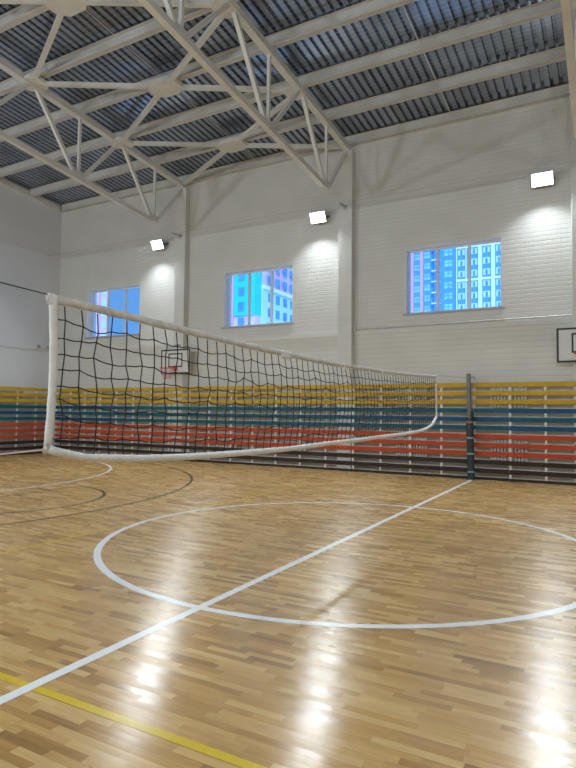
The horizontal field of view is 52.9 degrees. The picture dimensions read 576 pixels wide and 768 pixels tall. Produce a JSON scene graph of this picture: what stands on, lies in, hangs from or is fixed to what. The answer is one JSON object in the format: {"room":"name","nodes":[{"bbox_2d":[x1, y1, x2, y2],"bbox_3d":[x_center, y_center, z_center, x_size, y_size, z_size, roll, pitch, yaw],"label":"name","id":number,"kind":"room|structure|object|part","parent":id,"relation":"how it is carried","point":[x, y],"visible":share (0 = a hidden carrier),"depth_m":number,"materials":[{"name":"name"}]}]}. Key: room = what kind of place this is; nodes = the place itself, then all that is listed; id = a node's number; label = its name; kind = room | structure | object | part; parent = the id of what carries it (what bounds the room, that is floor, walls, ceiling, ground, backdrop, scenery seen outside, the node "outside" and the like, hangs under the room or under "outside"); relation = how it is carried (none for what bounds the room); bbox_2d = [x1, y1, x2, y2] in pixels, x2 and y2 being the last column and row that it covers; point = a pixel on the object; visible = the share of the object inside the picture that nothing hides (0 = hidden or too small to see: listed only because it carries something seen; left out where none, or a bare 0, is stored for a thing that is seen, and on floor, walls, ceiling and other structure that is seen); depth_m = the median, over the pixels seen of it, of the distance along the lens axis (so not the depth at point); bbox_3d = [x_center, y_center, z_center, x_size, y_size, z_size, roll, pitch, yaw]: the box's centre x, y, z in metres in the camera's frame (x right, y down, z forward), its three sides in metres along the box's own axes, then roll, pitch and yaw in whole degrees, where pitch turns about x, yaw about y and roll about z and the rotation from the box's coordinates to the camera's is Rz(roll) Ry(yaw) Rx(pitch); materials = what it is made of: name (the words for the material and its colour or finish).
{"room":"school gymnasium","nodes":[
{"label":"school gymnasium","id":0,"kind":"room"},
{"bbox_2d":[0,177,61,453],"bbox_3d":[-13.548,-3.033,14.523,0.400,10.800,18.420,-1,-3,29],"label":"wall","id":1,"kind":"structure","parent":0,"point":[24,314],"depth_m":21.25,"materials":[{"name":"white paint"}]},
{"bbox_2d":[0,427,22,441],"bbox_3d":[-9.877,1.783,20.406,0.135,0.520,1.100,-1,-3,29],"label":"radiator","id":2,"kind":"object","parent":1,"relation":"attached to","point":[1,433],"visible":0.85,"depth_m":20.42,"materials":[{"name":"white metal"}]},
{"bbox_2d":[0,390,23,404],"bbox_3d":[-9.862,0.475,20.471,0.135,0.500,1.100,-1,-3,29],"label":"radiator","id":3,"kind":"object","parent":1,"relation":"attached to","point":[2,391],"visible":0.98,"depth_m":20.47,"materials":[{"name":"white metal"}]},
{"bbox_2d":[0,345,48,351],"bbox_3d":[-13.285,-1.663,14.514,0.030,0.050,17.990,-1,-3,29],"label":"trim","id":4,"kind":"structure","parent":1,"relation":"attached to","point":[0,345],"depth_m":21.07,"materials":[{"name":"white"}]},
{"bbox_2d":[0,178,59,210],"bbox_3d":[-13.172,-7.622,14.798,0.120,0.908,17.634,-1,-3,29],"label":"trim","id":5,"kind":"structure","parent":1,"relation":"attached to","point":[11,185],"depth_m":21.19,"materials":[{"name":"beige metal"}]},
{"bbox_2d":[0,0,568,205],"bbox_3d":[0.516,-8.135,7.244,32.200,1.082,18.860,-1,-3,29],"label":"ceiling","id":6,"kind":"structure","parent":0,"point":[485,89],"depth_m":14.04,"materials":[{"name":"grey metal"}]},
{"bbox_2d":[0,453,575,767],"bbox_3d":[0.385,2.046,6.753,31.360,0.202,18.020,-1,-3,29],"label":"floor","id":7,"kind":"structure","parent":0,"point":[161,614],"depth_m":4.56,"materials":[{"name":"brown wood"}]},
{"bbox_2d":[0,386,52,455],"bbox_3d":[-9.999,1.275,19.872,0.048,2.400,4.595,-1,-3,29],"label":"screen","id":8,"kind":"object","parent":7,"relation":"on","point":[17,394],"visible":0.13,"depth_m":20.72,"materials":[{"name":"yellow paint"}]},
{"bbox_3d":[-9.638,1.357,20.546,0.025,2.310,0.048,-1,-3,29],"label":"post","id":9,"kind":"part","parent":8,"relation":"part of","materials":[{"name":"white metal"}]},
{"bbox_3d":[-9.267,1.394,21.216,0.025,2.310,0.048,-1,-3,29],"label":"post","id":10,"kind":"part","parent":8,"relation":"part of","materials":[{"name":"white paint"}]},
{"bbox_2d":[54,388,132,454],"bbox_3d":[-7.098,1.360,20.955,3.895,2.400,0.048,-1,-3,29],"label":"screen","id":11,"kind":"object","parent":7,"relation":"on","point":[70,395],"visible":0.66,"depth_m":20.91,"materials":[{"name":"yellow paint"}]},
{"bbox_3d":[-8.776,1.433,21.894,0.048,2.310,0.025,-1,-3,29],"label":"post","id":12,"kind":"part","parent":11,"relation":"part of","materials":[{"name":"white paint"}]},
{"bbox_3d":[-8.116,1.422,21.529,0.048,2.310,0.025,-1,-3,29],"label":"post","id":13,"kind":"part","parent":11,"relation":"part of","materials":[{"name":"white paint"}]},
{"bbox_3d":[-7.434,1.411,21.151,0.048,2.310,0.025,-1,-3,29],"label":"post","id":14,"kind":"part","parent":11,"relation":"part of","materials":[{"name":"white metal"}]},
{"bbox_3d":[-6.751,1.400,20.774,0.048,2.310,0.025,-1,-3,29],"label":"post","id":15,"kind":"part","parent":11,"relation":"part of","materials":[{"name":"white paint"}]},
{"bbox_3d":[-6.069,1.389,20.396,0.048,2.310,0.025,-1,-3,29],"label":"post","id":16,"kind":"part","parent":11,"relation":"part of","materials":[{"name":"white paint"}]},
{"bbox_2d":[131,386,229,463],"bbox_3d":[-3.598,1.304,19.020,4.095,2.400,0.048,-1,-3,29],"label":"screen","id":17,"kind":"object","parent":7,"relation":"on","point":[169,389],"visible":0.84,"depth_m":18.98,"materials":[{"name":"yellow paint"}]},
{"bbox_3d":[-5.363,1.378,20.006,0.048,2.310,0.025,-1,-3,29],"label":"post","id":18,"kind":"part","parent":17,"relation":"part of","materials":[{"name":"white paint"}]},
{"bbox_3d":[-4.668,1.367,19.622,0.048,2.310,0.025,-1,-3,29],"label":"post","id":19,"kind":"part","parent":17,"relation":"part of","materials":[{"name":"white metal"}]},
{"bbox_3d":[-3.951,1.355,19.226,0.048,2.310,0.025,-1,-3,29],"label":"post","id":20,"kind":"part","parent":17,"relation":"part of","materials":[{"name":"white paint"}]},
{"bbox_3d":[-3.233,1.344,18.829,0.048,2.310,0.025,-1,-3,29],"label":"post","id":21,"kind":"part","parent":17,"relation":"part of","materials":[{"name":"white paint"}]},
{"bbox_3d":[-2.516,1.332,18.432,0.048,2.310,0.025,-1,-3,29],"label":"post","id":22,"kind":"part","parent":17,"relation":"part of","materials":[{"name":"white paint"}]},
{"bbox_2d":[171,187,189,451],"bbox_3d":[-3.594,-2.043,19.370,0.420,9.120,0.220,-1,-3,29],"label":"column","id":23,"kind":"structure","parent":7,"relation":"on","point":[180,308],"depth_m":19.32,"materials":[{"name":"white paint"}]},
{"bbox_2d":[0,57,186,222],"bbox_3d":[-7.855,-6.715,11.802,0.200,2.537,17.960,-1,-3,29],"label":"roof truss","id":24,"kind":"object","parent":23,"relation":"on","point":[70,109],"visible":0.91,"depth_m":15.73,"materials":[{"name":"beige metal"}]},
{"bbox_2d":[0,0,210,77],"bbox_3d":[-4.492,-7.754,11.713,5.778,0.344,2.956,-1,-3,29],"label":"brace","id":25,"kind":"object","parent":24,"relation":"attached to","point":[53,5],"visible":0.91,"depth_m":11.73,"materials":[{"name":"beige metal"}]},
{"bbox_3d":[-6.242,-7.837,11.790,2.905,0.210,0.100,1,-3,2],"label":"brace arm","id":26,"kind":"part","parent":25,"relation":"part of","materials":[{"name":"beige metal"}]},
{"bbox_3d":[-5.485,-7.628,13.153,0.100,0.210,2.905,3,-3,-34],"label":"brace arm","id":27,"kind":"part","parent":25,"relation":"part of","materials":[{"name":"beige metal"}]},
{"bbox_3d":[-4.492,-7.754,11.713,0.880,0.120,0.640,-1,-3,29],"label":"plate","id":28,"kind":"part","parent":25,"relation":"part of","materials":[{"name":"beige metal"}]},
{"bbox_3d":[-2.742,-7.672,11.636,2.905,0.210,0.100,1,-3,2],"label":"brace arm","id":29,"kind":"part","parent":25,"relation":"part of","materials":[{"name":"beige metal"}]},
{"bbox_2d":[18,0,284,139],"bbox_3d":[-3.204,-7.361,14.227,6.410,0.344,3.278,-1,-3,29],"label":"brace","id":30,"kind":"object","parent":24,"relation":"attached to","point":[173,87],"visible":0.88,"depth_m":14.25,"materials":[{"name":"beige metal"}]},
{"bbox_3d":[-6.357,-7.503,14.450,0.680,0.080,0.600,-1,-3,29],"label":"node plate","id":31,"kind":"part","parent":30,"relation":"part of","materials":[{"name":"beige metal"}]},
{"bbox_3d":[-4.793,-7.437,14.399,2.905,0.210,0.100,1,-3,2],"label":"brace arm","id":32,"kind":"part","parent":30,"relation":"part of","materials":[{"name":"beige metal"}]},
{"bbox_3d":[-4.036,-7.228,15.762,0.100,0.210,2.905,3,-3,-34],"label":"brace arm","id":33,"kind":"part","parent":30,"relation":"part of","materials":[{"name":"beige metal"}]},
{"bbox_3d":[-3.043,-7.355,14.322,0.880,0.120,0.640,-1,-3,29],"label":"plate","id":34,"kind":"part","parent":30,"relation":"part of","materials":[{"name":"beige metal"}]},
{"bbox_3d":[-2.050,-7.481,12.882,0.100,0.210,2.905,3,-3,-34],"label":"brace arm","id":35,"kind":"part","parent":30,"relation":"part of","materials":[{"name":"beige metal"}]},
{"bbox_3d":[-1.265,-7.585,11.633,0.500,0.080,0.600,-1,-3,29],"label":"node plate","id":36,"kind":"part","parent":30,"relation":"part of","materials":[{"name":"beige metal"}]},
{"bbox_3d":[-1.292,-7.272,14.245,2.905,0.210,0.100,1,-3,2],"label":"brace arm","id":37,"kind":"part","parent":30,"relation":"part of","materials":[{"name":"beige metal"}]},
{"bbox_2d":[110,85,340,184],"bbox_3d":[-1.790,-6.971,16.773,6.410,0.331,3.132,-1,-3,29],"label":"brace","id":38,"kind":"object","parent":24,"relation":"attached to","point":[224,148],"visible":0.88,"depth_m":16.79,"materials":[{"name":"beige metal"}]},
{"bbox_3d":[-4.908,-7.103,17.058,0.680,0.080,0.600,-1,-3,29],"label":"node plate","id":39,"kind":"part","parent":38,"relation":"part of","materials":[{"name":"beige metal"}]},
{"bbox_3d":[-3.361,-7.042,16.977,2.877,0.205,0.100,0,-3,4],"label":"brace arm","id":40,"kind":"part","parent":38,"relation":"part of","materials":[{"name":"beige metal"}]},
{"bbox_3d":[-2.642,-6.844,18.272,0.100,0.205,2.877,3,-3,-36],"label":"brace arm","id":41,"kind":"part","parent":38,"relation":"part of","materials":[{"name":"beige metal"}]},
{"bbox_3d":[-1.630,-6.965,16.866,0.880,0.120,0.640,-1,-3,29],"label":"plate","id":42,"kind":"part","parent":38,"relation":"part of","materials":[{"name":"beige metal"}]},
{"bbox_3d":[-0.618,-7.086,15.460,0.100,0.205,2.877,3,-3,-36],"label":"brace arm","id":43,"kind":"part","parent":38,"relation":"part of","materials":[{"name":"beige metal"}]},
{"bbox_3d":[0.102,-6.888,16.755,2.877,0.205,0.100,0,-3,4],"label":"brace arm","id":44,"kind":"part","parent":38,"relation":"part of","materials":[{"name":"beige metal"}]},
{"bbox_3d":[0.184,-7.185,14.242,0.500,0.080,0.600,-1,-3,29],"label":"node plate","id":45,"kind":"part","parent":38,"relation":"part of","materials":[{"name":"beige metal"}]},
{"bbox_2d":[0,0,560,177],"bbox_3d":[3.446,-7.444,12.450,31.210,0.250,0.150,-1,-3,29],"label":"purlin","id":46,"kind":"object","parent":24,"relation":"on","point":[465,34],"visible":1,"depth_m":13.52,"materials":[{"name":"grey paint"}]},
{"bbox_2d":[160,344,190,378],"bbox_3d":[-3.845,-0.737,18.878,1.220,1.182,0.756,-1,-3,29],"label":"backboard","id":47,"kind":"object","parent":23,"relation":"attached to","point":[182,366],"visible":0.79,"depth_m":19.04,"materials":[{"name":"white paint"}]},
{"bbox_2d":[229,385,351,470],"bbox_3d":[-0.010,1.246,17.035,4.095,2.400,0.048,-1,-3,29],"label":"wall bars","id":48,"kind":"object","parent":7,"relation":"on","point":[325,393],"visible":0.72,"depth_m":16.92,"materials":[{"name":"yellow paint"}]},
{"bbox_3d":[-1.776,1.320,18.023,0.048,2.310,0.025,-1,-3,29],"label":"post","id":49,"kind":"part","parent":48,"relation":"part of","materials":[{"name":"white paint"}]},
{"bbox_3d":[-1.081,1.309,17.638,0.048,2.310,0.025,-1,-3,29],"label":"post","id":50,"kind":"part","parent":48,"relation":"part of","materials":[{"name":"white paint"}]},
{"bbox_3d":[-0.363,1.298,17.241,0.048,2.310,0.025,-1,-3,29],"label":"post","id":51,"kind":"part","parent":48,"relation":"part of","materials":[{"name":"white paint"}]},
{"bbox_3d":[0.354,1.286,16.845,0.048,2.310,0.025,-1,-3,29],"label":"post","id":52,"kind":"part","parent":48,"relation":"part of","materials":[{"name":"white paint"}]},
{"bbox_3d":[1.071,1.275,16.448,0.048,2.310,0.025,-1,-3,29],"label":"post","id":53,"kind":"part","parent":48,"relation":"part of","materials":[{"name":"white metal"}]},
{"bbox_2d":[337,150,354,468],"bbox_3d":[1.656,-2.127,16.466,0.420,9.120,0.220,-1,-3,29],"label":"column","id":54,"kind":"structure","parent":7,"relation":"on","point":[346,244],"depth_m":16.40,"materials":[{"name":"white paint"}]},
{"bbox_2d":[137,0,350,189],"bbox_3d":[-2.605,-6.799,8.899,0.200,2.537,17.960,-1,-3,29],"label":"roof truss","id":55,"kind":"object","parent":54,"relation":"on","point":[239,19],"visible":0.94,"depth_m":12.42,"materials":[{"name":"beige metal"}]},
{"bbox_2d":[0,0,416,141],"bbox_3d":[2.721,-7.644,11.145,31.210,0.250,0.150,-1,-3,29],"label":"purlin","id":56,"kind":"object","parent":55,"relation":"on","point":[117,95],"visible":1,"depth_m":13.25,"materials":[{"name":"grey paint"}]},
{"bbox_2d":[86,10,258,162],"bbox_3d":[-3.065,-7.531,14.287,0.017,0.774,8.862,-1,-3,29],"label":"rod","id":57,"kind":"object","parent":56,"relation":"attached to","point":[86,10],"visible":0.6,"depth_m":13.88,"materials":[{"name":"metal"}]},
{"bbox_3d":[-4.128,-7.824,12.374,0.017,0.145,1.462,-1,-3,29],"label":"rod","id":58,"kind":"part","parent":57,"relation":"part of","materials":[{"name":"metal"}]},
{"bbox_3d":[-3.403,-7.624,13.678,0.017,0.145,1.462,-1,-3,29],"label":"rod","id":59,"kind":"part","parent":57,"relation":"part of","materials":[{"name":"metal"}]},
{"bbox_2d":[402,5,451,116],"bbox_3d":[2.185,-7.615,11.383,0.017,0.774,8.862,-1,-3,29],"label":"rod","id":60,"kind":"object","parent":56,"relation":"attached to","point":[402,5],"visible":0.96,"depth_m":13.08,"materials":[{"name":"metal"}]},
{"bbox_3d":[2.572,-7.509,12.079,0.017,0.145,1.462,-1,-3,29],"label":"rod","id":61,"kind":"part","parent":60,"relation":"part of","materials":[{"name":"metal"}]},
{"bbox_2d":[29,45,565,196],"bbox_3d":[4.171,-7.244,13.754,31.210,0.250,0.150,-1,-3,29],"label":"purlin","id":62,"kind":"object","parent":55,"relation":"on","point":[497,69],"visible":0.93,"depth_m":14.89,"materials":[{"name":"grey paint"}]},
{"bbox_2d":[62,83,569,211],"bbox_3d":[4.856,-7.057,14.989,31.210,0.250,0.140,-1,-3,29],"label":"purlin","id":63,"kind":"object","parent":55,"relation":"on","point":[538,96],"visible":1,"depth_m":16.25,"materials":[{"name":"grey paint"}]},
{"bbox_2d":[61,448,562,477],"bbox_3d":[4.700,2.208,14.551,30.760,0.042,0.042,-1,-3,29],"label":"pipe","id":64,"kind":"object","parent":54,"relation":"attached to","point":[61,448],"visible":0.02,"depth_m":15.88,"materials":[{"name":"white metal"}]},
{"bbox_2d":[352,382,508,480],"bbox_3d":[3.577,1.189,15.052,4.095,2.400,0.048,-1,-3,29],"label":"wall bars","id":65,"kind":"object","parent":7,"relation":"on","point":[474,393],"visible":0.77,"depth_m":14.89,"materials":[{"name":"yellow paint"}]},
{"bbox_3d":[1.812,1.263,16.038,0.048,2.310,0.025,-1,-3,29],"label":"post","id":66,"kind":"part","parent":65,"relation":"part of","materials":[{"name":"white paint"}]},
{"bbox_3d":[2.506,1.252,15.654,0.048,2.310,0.025,-1,-3,29],"label":"post","id":67,"kind":"part","parent":65,"relation":"part of","materials":[{"name":"white paint"}]},
{"bbox_3d":[3.224,1.240,15.258,0.048,2.310,0.025,-1,-3,29],"label":"post","id":68,"kind":"part","parent":65,"relation":"part of","materials":[{"name":"white paint"}]},
{"bbox_3d":[3.942,1.229,14.861,0.048,2.310,0.025,-1,-3,29],"label":"post","id":69,"kind":"part","parent":65,"relation":"part of","materials":[{"name":"white paint"}]},
{"bbox_3d":[4.659,1.217,14.464,0.048,2.310,0.025,-1,-3,29],"label":"post","id":70,"kind":"part","parent":65,"relation":"part of","materials":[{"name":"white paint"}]},
{"bbox_2d":[466,374,476,479],"bbox_3d":[4.536,1.051,14.329,0.260,2.625,0.260,-1,-3,29],"label":"net post","id":71,"kind":"object","parent":7,"relation":"on","point":[469,421],"visible":1,"depth_m":14.27,"materials":[{"name":"grey metal"}]},
{"bbox_2d":[0,282,467,461],"bbox_3d":[0.295,0.177,6.622,0.106,1.529,17.523,-1,-3,29],"label":"net","id":72,"kind":"object","parent":71,"relation":"attached to","point":[53,300],"visible":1,"depth_m":4.62,"materials":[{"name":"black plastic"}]},
{"bbox_2d":[509,381,575,485],"bbox_3d":[7.165,1.131,13.067,4.095,2.400,0.048,-1,-3,29],"label":"screen","id":73,"kind":"object","parent":7,"relation":"on","point":[545,392],"visible":1,"depth_m":13.68,"materials":[{"name":"yellow paint"}]},
{"bbox_3d":[5.399,1.205,14.055,0.048,2.310,0.025,-1,-3,29],"label":"post","id":74,"kind":"part","parent":73,"relation":"part of","materials":[{"name":"white paint"}]},
{"bbox_3d":[6.094,1.194,13.670,0.048,2.310,0.025,-1,-3,29],"label":"post","id":75,"kind":"part","parent":73,"relation":"part of","materials":[{"name":"white paint"}]},
{"bbox_2d":[570,101,575,482],"bbox_3d":[6.906,-2.212,13.563,0.420,9.120,0.220,-1,-3,29],"label":"column","id":76,"kind":"structure","parent":7,"relation":"on","point":[572,139],"depth_m":13.62,"materials":[{"name":"white paint"}]},
{"bbox_2d":[556,327,575,362],"bbox_3d":[6.707,-0.907,13.042,1.220,1.182,0.756,-1,-3,29],"label":"backboard","id":77,"kind":"object","parent":76,"relation":"attached to","point":[566,337],"visible":1,"depth_m":13.46,"materials":[{"name":"white paint"}]},
{"bbox_2d":[560,0,575,137],"bbox_3d":[2.646,-6.883,5.995,0.200,2.537,17.960,-1,-3,29],"label":"roof truss","id":78,"kind":"object","parent":76,"relation":"on","point":[571,27],"visible":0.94,"depth_m":10.10,"materials":[{"name":"beige metal"}]},
{"bbox_2d":[0,4,49,32],"bbox_3d":[1.272,-8.043,8.537,31.210,0.250,0.150,-1,-3,29],"label":"purlin","id":79,"kind":"object","parent":78,"relation":"on","point":[11,17],"visible":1,"depth_m":12.42,"materials":[{"name":"grey paint"}]},
{"bbox_2d":[0,0,238,95],"bbox_3d":[1.997,-7.844,9.841,31.210,0.250,0.150,-1,-3,29],"label":"purlin","id":80,"kind":"object","parent":78,"relation":"on","point":[107,44],"visible":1,"depth_m":13.28,"materials":[{"name":"grey paint"}]},
{"bbox_3d":[6.791,-5.143,13.440,0.120,0.140,0.390,-1,-3,29],"label":"bracket","id":81,"kind":"object","parent":76,"relation":"attached to","visible":0},
{"bbox_2d":[49,161,574,255],"bbox_3d":[4.549,-5.106,14.490,31.360,0.014,0.013,-1,-3,29],"label":"rope","id":82,"kind":"object","parent":81,"relation":"attached to","point":[573,161],"visible":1,"depth_m":16.11,"materials":[{"name":"grey metal"}]},
{"bbox_2d":[0,0,575,254],"bbox_3d":[0.408,-5.520,6.993,31.220,0.001,17.130,-1,-3,29],"label":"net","id":83,"kind":"object","parent":82,"relation":"attached to","point":[2,0],"visible":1,"depth_m":11.76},
{"bbox_2d":[47,164,575,345],"bbox_3d":[4.544,-3.373,14.409,31.221,3.470,0.001,-1,-3,29],"label":"net","id":84,"kind":"object","parent":82,"relation":"hanging from","point":[569,164],"visible":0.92,"depth_m":16.22,"materials":[{"name":"grey fabric"}]},
{"bbox_2d":[55,96,574,482],"bbox_3d":[4.901,-2.311,15.045,32.160,9.820,0.420,-1,-3,29],"label":"wall","id":85,"kind":"structure","parent":0,"point":[528,353],"depth_m":16.34,"materials":[{"name":"white brick"}]},
{"bbox_2d":[81,427,98,441],"bbox_3d":[-7.234,1.851,21.190,0.900,0.520,0.135,-1,-3,29],"label":"radiator","id":86,"kind":"object","parent":85,"relation":"attached to","point":[82,433],"visible":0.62,"depth_m":21.13,"materials":[{"name":"white metal"}]},
{"bbox_2d":[82,392,99,405],"bbox_3d":[-7.219,0.543,21.255,0.900,0.500,0.135,-1,-3,29],"label":"radiator","id":87,"kind":"object","parent":85,"relation":"attached to","point":[83,398],"visible":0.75,"depth_m":21.18,"materials":[{"name":"white metal"}]},
{"bbox_2d":[84,284,139,338],"bbox_3d":[-6.297,-2.607,21.236,2.740,1.830,0.470,-1,-3,29],"label":"window","id":88,"kind":"structure","parent":85,"relation":"in","point":[92,295],"depth_m":21.48,"materials":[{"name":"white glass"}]},
{"bbox_3d":[-6.368,-1.723,21.083,2.740,0.048,0.220,-1,-3,29],"label":"sill","id":89,"kind":"part","parent":88,"relation":"part of","materials":[{"name":"white plastic"}]},
{"bbox_2d":[131,429,148,443],"bbox_3d":[-5.059,1.816,19.988,0.870,0.520,0.135,-1,-3,29],"label":"radiator","id":90,"kind":"object","parent":85,"relation":"attached to","point":[134,435],"visible":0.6,"depth_m":19.91,"materials":[{"name":"white metal"}]},
{"bbox_2d":[132,391,149,405],"bbox_3d":[-5.045,0.508,20.052,0.870,0.500,0.135,-1,-3,29],"label":"radiator","id":91,"kind":"object","parent":85,"relation":"attached to","point":[135,392],"visible":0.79,"depth_m":19.99,"materials":[{"name":"white metal"}]},
{"bbox_2d":[150,239,168,249],"bbox_3d":[-4.441,-4.781,19.922,0.550,0.320,0.336,-1,-3,29],"label":"floodlight","id":92,"kind":"object","parent":85,"relation":"attached to","point":[155,244],"visible":0.94,"depth_m":19.83,"materials":[{"name":"white"}]},
{"bbox_3d":[-4.486,-4.772,19.841,0.470,0.269,0.148,-1,-3,29],"label":"led panel","id":93,"kind":"part","parent":92,"relation":"part of","materials":[{"name":"white plastic"}]},
{"bbox_2d":[214,431,236,447],"bbox_3d":[-1.962,1.766,18.275,0.850,0.520,0.135,-1,-3,29],"label":"radiator","id":94,"kind":"object","parent":85,"relation":"attached to","point":[218,432],"visible":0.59,"depth_m":18.25,"materials":[{"name":"white metal"}]},
{"bbox_2d":[215,390,237,405],"bbox_3d":[-1.947,0.458,18.339,0.850,0.500,0.135,-1,-3,29],"label":"radiator","id":95,"kind":"object","parent":85,"relation":"attached to","point":[236,391],"visible":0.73,"depth_m":18.28,"materials":[{"name":"white metal"}]},
{"bbox_2d":[221,264,293,328],"bbox_3d":[-0.876,-2.694,18.238,2.650,1.830,0.470,-1,-3,29],"label":"window","id":96,"kind":"structure","parent":85,"relation":"in","point":[227,276],"depth_m":18.44,"materials":[{"name":"white plastic"}]},
{"bbox_3d":[-0.947,-1.810,18.085,2.650,0.048,0.220,-1,-3,29],"label":"sill","id":97,"kind":"part","parent":96,"relation":"part of","materials":[{"name":"white plastic"}]},
{"bbox_2d":[280,433,306,450],"bbox_3d":[0.173,1.732,17.094,0.870,0.520,0.135,-1,-3,29],"label":"radiator","id":98,"kind":"object","parent":85,"relation":"attached to","point":[282,434],"visible":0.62,"depth_m":17.02,"materials":[{"name":"white metal"}]},
{"bbox_2d":[281,390,306,406],"bbox_3d":[0.188,0.424,17.158,0.870,0.500,0.135,-1,-3,29],"label":"radiator","id":99,"kind":"object","parent":85,"relation":"attached to","point":[283,391],"visible":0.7,"depth_m":17.12,"materials":[{"name":"white metal"}]},
{"bbox_2d":[58,318,572,352],"bbox_3d":[4.783,-1.483,14.807,31.360,0.120,0.030,-1,-3,29],"label":"trim","id":100,"kind":"structure","parent":85,"relation":"attached to","point":[558,320],"depth_m":16.08,"materials":[{"name":"white paint"}]},
{"bbox_2d":[309,210,329,224],"bbox_3d":[0.914,-4.867,16.961,0.550,0.320,0.336,-1,-3,29],"label":"floodlight","id":101,"kind":"object","parent":85,"relation":"attached to","point":[317,215],"visible":0.99,"depth_m":16.87,"materials":[{"name":"white"}]},
{"bbox_3d":[0.869,-4.858,16.880,0.470,0.269,0.148,-1,-3,29],"label":"led panel","id":102,"kind":"part","parent":101,"relation":"part of","materials":[{"name":"white plastic"}]},
{"bbox_2d":[396,388,426,406],"bbox_3d":[3.303,0.374,15.436,0.850,0.500,0.135,-1,-3,29],"label":"radiator","id":103,"kind":"object","parent":85,"relation":"attached to","point":[397,390],"visible":0.5,"depth_m":15.39,"materials":[{"name":"white metal"}]},
{"bbox_2d":[396,437,427,456],"bbox_3d":[3.288,1.682,15.371,0.850,0.520,0.135,-1,-3,29],"label":"radiator","id":104,"kind":"object","parent":85,"relation":"attached to","point":[397,438],"visible":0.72,"depth_m":15.33,"materials":[{"name":"white metal"}]},
{"bbox_2d":[402,237,504,315],"bbox_3d":[4.382,-2.779,15.330,2.630,1.830,0.470,-1,-3,29],"label":"window","id":105,"kind":"structure","parent":85,"relation":"in","point":[437,248],"depth_m":15.47,"materials":[{"name":"white plastic"}]},
{"bbox_3d":[4.312,-1.895,15.177,2.630,0.048,0.220,-1,-3,29],"label":"sill","id":106,"kind":"part","parent":105,"relation":"part of","materials":[{"name":"white plastic"}]},
{"bbox_2d":[354,314,571,330],"bbox_3d":[4.306,-1.591,15.054,5.550,0.110,0.070,-1,-3,29],"label":"conduit","id":107,"kind":"object","parent":85,"relation":"attached to","point":[546,316],"visible":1,"depth_m":14.89,"materials":[{"name":"white plastic"}]},
{"bbox_2d":[490,387,527,407],"bbox_3d":[5.438,0.339,14.255,0.870,0.500,0.135,-1,-3,29],"label":"radiator","id":108,"kind":"object","parent":85,"relation":"attached to","point":[515,388],"visible":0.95,"depth_m":14.19,"materials":[{"name":"white metal"}]},
{"bbox_2d":[490,440,527,461],"bbox_3d":[5.423,1.648,14.191,0.870,0.520,0.135,-1,-3,29],"label":"radiator","id":109,"kind":"object","parent":85,"relation":"attached to","point":[519,459],"visible":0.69,"depth_m":14.14,"materials":[{"name":"white metal"}]},
{"bbox_2d":[530,170,554,187],"bbox_3d":[6.181,-4.952,14.048,0.550,0.320,0.336,-1,-3,29],"label":"floodlight","id":110,"kind":"object","parent":85,"relation":"attached to","point":[547,178],"visible":0.99,"depth_m":13.96,"materials":[{"name":"white plastic"}]},
{"label":"outside","id":111,"kind":"structure","parent":0,"visible":0},
{"bbox_3d":[60.810,13.550,219.006,700.000,0.200,410.890,-1,-3,29],"label":"ground","id":112,"kind":"structure","parent":111,"visible":0},
{"bbox_2d":[96,292,106,335],"bbox_3d":[-56.387,-20.841,163.072,31.048,60.400,15.400,-1,-3,29],"label":"apartment tower","id":113,"kind":"structure","parent":112,"relation":"on","point":[102,301],"depth_m":150.01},
{"bbox_2d":[231,268,292,325],"bbox_3d":[3.072,-14.217,141.776,12.717,46.400,60.420,-1,-3,29],"label":"apartment block","id":114,"kind":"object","parent":112,"relation":"on","point":[282,302],"visible":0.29,"depth_m":115.33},
{"bbox_3d":[-7.942,-25.643,115.502,4.964,24.400,2.500,-1,-3,29],"label":"cyan panel","id":115,"kind":"part","parent":114,"relation":"part of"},
{"bbox_2d":[410,242,500,312],"bbox_3d":[47.431,-24.774,151.735,32.990,69.450,17.100,-1,-3,29],"label":"apartment tower","id":116,"kind":"structure","parent":112,"relation":"on","point":[420,299],"depth_m":145.86,"materials":[{"name":"blue"}]},
{"bbox_3d":[32.373,-12.857,150.604,0.700,44.400,0.500,-1,-3,29],"label":"pink frame","id":117,"kind":"part","parent":116,"relation":"part of","materials":[{"name":"pink paint"}]},
{"bbox_3d":[34.516,-12.891,149.419,0.800,44.400,0.500,-1,-3,29],"label":"pink frame","id":118,"kind":"part","parent":116,"relation":"part of","materials":[{"name":"pink"}]}
]}

